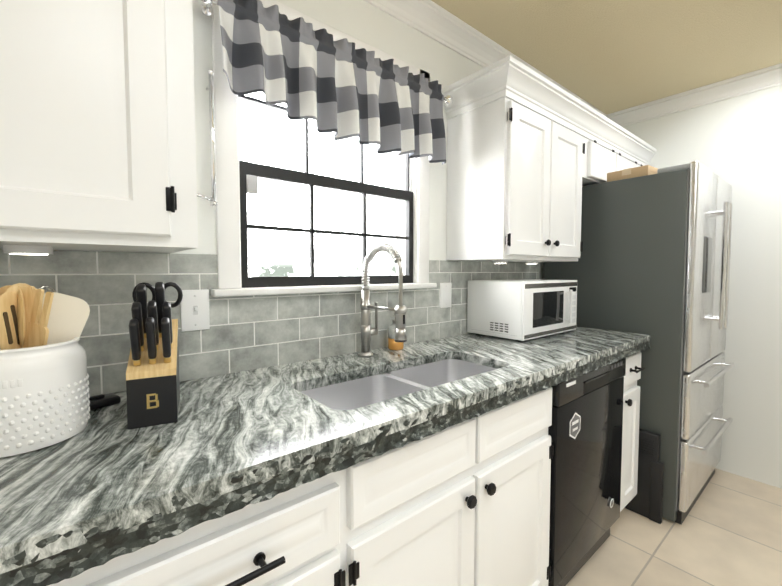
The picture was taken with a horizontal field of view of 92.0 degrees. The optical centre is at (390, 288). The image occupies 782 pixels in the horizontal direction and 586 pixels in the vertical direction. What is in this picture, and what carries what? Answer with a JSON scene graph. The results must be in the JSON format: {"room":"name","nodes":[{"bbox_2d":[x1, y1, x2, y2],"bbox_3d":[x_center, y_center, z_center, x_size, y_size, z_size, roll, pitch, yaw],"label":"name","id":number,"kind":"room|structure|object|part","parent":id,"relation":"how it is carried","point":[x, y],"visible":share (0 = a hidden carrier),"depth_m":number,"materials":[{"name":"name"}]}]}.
{"room":"kitchen","nodes":[
{"label":"kitchen","id":0,"kind":"room"},
{"bbox_2d":[56,0,543,287],"bbox_3d":[-0.628,0.002,1.145,5.760,2.350,0.140,-2,3,-40],"label":"wall","id":1,"kind":"structure","parent":0,"point":[377,28],"depth_m":1.48,"materials":[{"name":"white paint"}]},
{"bbox_2d":[0,0,197,254],"bbox_3d":[-0.724,-0.427,0.736,0.556,0.685,0.327,-2,3,-40],"label":"upper cabinet","id":2,"kind":"object","parent":1,"relation":"attached to","point":[97,130],"visible":1,"depth_m":0.68,"materials":[{"name":"white paint"}]},
{"bbox_2d":[180,289,209,331],"bbox_3d":[-0.562,0.063,1.087,0.075,0.118,0.014,-2,3,-40],"label":"switch plate","id":3,"kind":"object","parent":1,"relation":"attached to","point":[194,305],"visible":0.9,"depth_m":1.09,"materials":[{"name":"white plastic"}]},
{"bbox_2d":[197,69,216,205],"bbox_3d":[-0.550,-0.427,1.062,0.100,0.381,0.054,-2,3,-40],"label":"towel bar","id":4,"kind":"object","parent":1,"relation":"attached to","point":[212,198],"visible":0.75,"depth_m":1.07,"materials":[{"name":"silver metal"}]},
{"bbox_2d":[0,249,538,396],"bbox_3d":[-0.369,0.075,1.263,3.305,0.363,0.008,-2,3,-40],"label":"backsplash","id":5,"kind":"structure","parent":1,"relation":"attached to","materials":[{"name":"grey tile"}]},
{"bbox_2d":[211,0,436,296],"bbox_3d":[-0.185,-0.460,1.407,0.932,0.940,0.101,-2,3,-40],"label":"window unit","id":6,"kind":"structure","parent":1,"relation":"in","point":[250,173],"depth_m":1.28,"materials":[{"name":"black"}]},
{"bbox_2d":[195,0,452,164],"bbox_3d":[-0.132,-0.683,1.339,1.031,0.345,0.113,-2,3,-40],"label":"valance curtain","id":7,"kind":"object","parent":6,"relation":"attached to","point":[341,89],"visible":1,"depth_m":1.25,"materials":[{"name":"multicoloured fabric"}]},
{"bbox_3d":[-0.142,-0.805,1.345,1.031,0.046,0.081,-2,3,-40],"label":"rod","id":8,"kind":"part","parent":7,"relation":"part of","materials":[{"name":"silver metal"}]},
{"bbox_2d":[440,283,451,307],"bbox_3d":[0.257,0.032,1.772,0.078,0.118,0.007,-2,3,-40],"label":"electrical outlet plate","id":9,"kind":"object","parent":1,"relation":"attached to","point":[445,294],"visible":1,"depth_m":1.77,"materials":[{"name":"white plastic"}]},
{"bbox_2d":[363,0,606,116],"bbox_3d":[-0.556,-1.122,1.013,5.550,0.092,0.072,-2,3,-40],"label":"crown molding","id":10,"kind":"structure","parent":1,"relation":"attached to","point":[431,19],"depth_m":1.69,"materials":[{"name":"white paint"}]},
{"bbox_2d":[445,79,556,262],"bbox_3d":[0.498,-0.474,1.750,0.341,0.685,0.327,-2,3,-40],"label":"upper cabinet","id":11,"kind":"object","parent":1,"relation":"attached to","point":[531,152],"depth_m":1.63,"materials":[{"name":"white paint"}]},
{"bbox_2d":[553,107,588,261],"bbox_3d":[0.760,-0.484,1.968,0.341,0.685,0.327,-2,3,-40],"label":"upper cabinet","id":12,"kind":"object","parent":1,"relation":"attached to","point":[572,132],"depth_m":1.86,"materials":[{"name":"white paint"}]},
{"bbox_2d":[589,123,620,184],"bbox_3d":[1.052,-0.716,2.200,0.417,0.243,0.327,-2,3,-40],"label":"upper cabinet","id":13,"kind":"object","parent":1,"relation":"attached to","point":[604,151],"depth_m":2.09,"materials":[{"name":"white paint"}]},
{"bbox_2d":[621,143,640,169],"bbox_3d":[1.354,-0.728,2.451,0.370,0.243,0.327,-2,3,-40],"label":"upper cabinet","id":14,"kind":"object","parent":1,"relation":"attached to","point":[630,158],"depth_m":2.35,"materials":[{"name":"white paint"}]},
{"bbox_2d":[641,155,650,165],"bbox_3d":[1.578,-0.736,2.636,0.211,0.243,0.327,-2,3,-40],"label":"upper cabinet","id":15,"kind":"object","parent":1,"relation":"attached to","point":[645,160],"depth_m":2.52,"materials":[{"name":"white paint"}]},
{"bbox_2d":[432,0,781,114],"bbox_3d":[0.647,-1.140,-0.445,5.760,0.080,4.150,-2,3,-40],"label":"ceiling","id":16,"kind":"structure","parent":0,"point":[606,57],"depth_m":1.84,"materials":[{"name":"beige paint"}]},
{"bbox_2d":[566,468,781,585],"bbox_3d":[0.647,1.287,-0.332,5.760,0.080,4.150,-2,3,-40],"label":"floor","id":17,"kind":"structure","parent":0,"point":[727,531],"depth_m":1.69,"materials":[{"name":"beige tile"}]},
{"bbox_2d":[0,565,35,585],"bbox_3d":[-0.851,0.765,0.517,0.568,0.884,0.587,-2,3,-40],"label":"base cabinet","id":18,"kind":"object","parent":17,"relation":"on","point":[26,577],"depth_m":0.44,"materials":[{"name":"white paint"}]},
{"bbox_2d":[36,449,359,585],"bbox_3d":[-0.451,0.749,0.849,0.472,0.884,0.587,-2,3,-40],"label":"base cabinet","id":19,"kind":"object","parent":17,"relation":"on","point":[302,527],"depth_m":0.63,"materials":[{"name":"white paint"}]},
{"bbox_2d":[0,327,650,576],"bbox_3d":[-0.182,0.282,1.040,3.294,0.030,0.604,-2,3,-40],"label":"countertop","id":20,"kind":"structure","parent":19,"relation":"on","point":[239,429],"depth_m":0.73,"materials":[{"name":"grey stone"}]},
{"bbox_2d":[0,283,90,457],"bbox_3d":[-0.685,0.136,0.704,0.199,0.292,0.191,-2,3,-40],"label":"utensil crock","id":21,"kind":"object","parent":20,"relation":"on","point":[44,391],"visible":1,"depth_m":0.68,"materials":[{"name":"white ceramic"}]},
{"bbox_2d":[89,393,120,409],"bbox_3d":[-0.690,0.262,0.868,0.048,0.025,0.105,2,3,36],"label":"pencil sharpener","id":22,"kind":"object","parent":20,"relation":"on","point":[99,401],"visible":0.54,"depth_m":0.87,"materials":[{"name":"black plastic"}]},
{"bbox_2d":[126,282,182,429],"bbox_3d":[-0.511,0.131,0.827,0.099,0.290,0.201,-1,3,-28],"label":"knife block","id":23,"kind":"object","parent":20,"relation":"on","point":[152,385],"visible":1,"depth_m":0.77,"materials":[{"name":"black wood"}]},
{"bbox_2d":[359,243,406,356],"bbox_3d":[-0.022,0.047,1.329,0.082,0.412,0.244,-2,3,-40],"label":"faucet","id":24,"kind":"object","parent":20,"relation":"on","point":[400,312],"visible":1,"depth_m":1.36,"materials":[{"name":"silver metal"}]},
{"bbox_2d":[388,313,403,349],"bbox_3d":[0.020,0.171,1.519,0.062,0.146,0.063,-2,3,-40],"label":"soap dispenser","id":25,"kind":"object","parent":20,"relation":"on","point":[393,344],"visible":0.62,"depth_m":1.50,"materials":[{"name":"orange liquid"}]},
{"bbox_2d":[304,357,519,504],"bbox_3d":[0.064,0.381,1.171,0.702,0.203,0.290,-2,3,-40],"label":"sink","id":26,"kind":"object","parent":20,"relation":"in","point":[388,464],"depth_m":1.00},
{"bbox_2d":[467,279,576,340],"bbox_3d":[0.678,0.092,1.898,0.507,0.267,0.337,-2,3,-40],"label":"microwave","id":27,"kind":"object","parent":20,"relation":"on","point":[521,309],"visible":1,"depth_m":1.75,"materials":[{"name":"white plastic"}]},
{"bbox_2d":[360,421,553,585],"bbox_3d":[0.107,0.846,1.193,0.820,0.660,0.395,-2,3,-40],"label":"base cabinet","id":28,"kind":"object","parent":17,"relation":"on","point":[483,518],"depth_m":1.02,"materials":[{"name":"white paint"}]},
{"bbox_2d":[520,345,647,511],"bbox_3d":[0.944,0.695,2.007,0.255,0.884,0.587,-2,3,-40],"label":"base cabinet","id":29,"kind":"object","parent":17,"relation":"on","point":[535,401],"depth_m":1.72,"materials":[{"name":"white paint"}]},
{"bbox_2d":[548,358,625,585],"bbox_3d":[0.620,0.721,1.715,0.611,0.837,0.590,-2,3,-40],"label":"dishwasher","id":30,"kind":"object","parent":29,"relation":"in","point":[585,430],"visible":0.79,"depth_m":1.45,"materials":[{"name":"black metal"}]},
{"bbox_2d":[543,161,734,523],"bbox_3d":[1.489,0.257,2.272,0.800,1.735,0.791,-2,3,-40],"label":"refrigerator","id":31,"kind":"object","parent":17,"relation":"on","point":[653,261],"visible":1,"depth_m":1.89,"materials":[{"name":"grey metal"}]},
{"bbox_2d":[607,165,657,181],"bbox_3d":[1.378,-0.601,2.075,0.362,0.056,0.201,-2,3,-35],"label":"cardboard box","id":32,"kind":"object","parent":31,"relation":"on","point":[633,172],"visible":0.31,"depth_m":1.95,"materials":[{"name":"beige cardboard"}]},
{"bbox_2d":[624,429,663,523],"bbox_3d":[1.233,0.926,1.941,0.040,0.430,0.280,-2,3,-40],"label":"step stool","id":33,"kind":"object","parent":17,"relation":"on","point":[646,501],"visible":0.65,"depth_m":1.86,"materials":[{"name":"black plastic"}]},
{"bbox_2d":[623,85,781,488],"bbox_3d":[2.840,-0.010,1.399,0.100,2.350,3.900,-2,3,-40],"label":"wall","id":34,"kind":"structure","parent":0,"point":[735,143],"depth_m":2.21,"materials":[{"name":"white paint"}]},
{"bbox_2d":[607,63,781,126],"bbox_3d":[2.796,-1.133,1.264,0.072,0.092,3.810,-2,3,-40],"label":"crown molding","id":35,"kind":"structure","parent":34,"relation":"attached to","point":[768,77],"depth_m":2.32,"materials":[{"name":"white paint"}]},
{"label":"outside","id":36,"kind":"structure","parent":0,"visible":0},
{"bbox_2d":[238,92,395,276],"bbox_3d":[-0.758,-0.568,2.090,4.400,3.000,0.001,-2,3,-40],"label":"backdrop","id":37,"kind":"structure","parent":36,"point":[316,143],"depth_m":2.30,"materials":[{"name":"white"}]}
]}

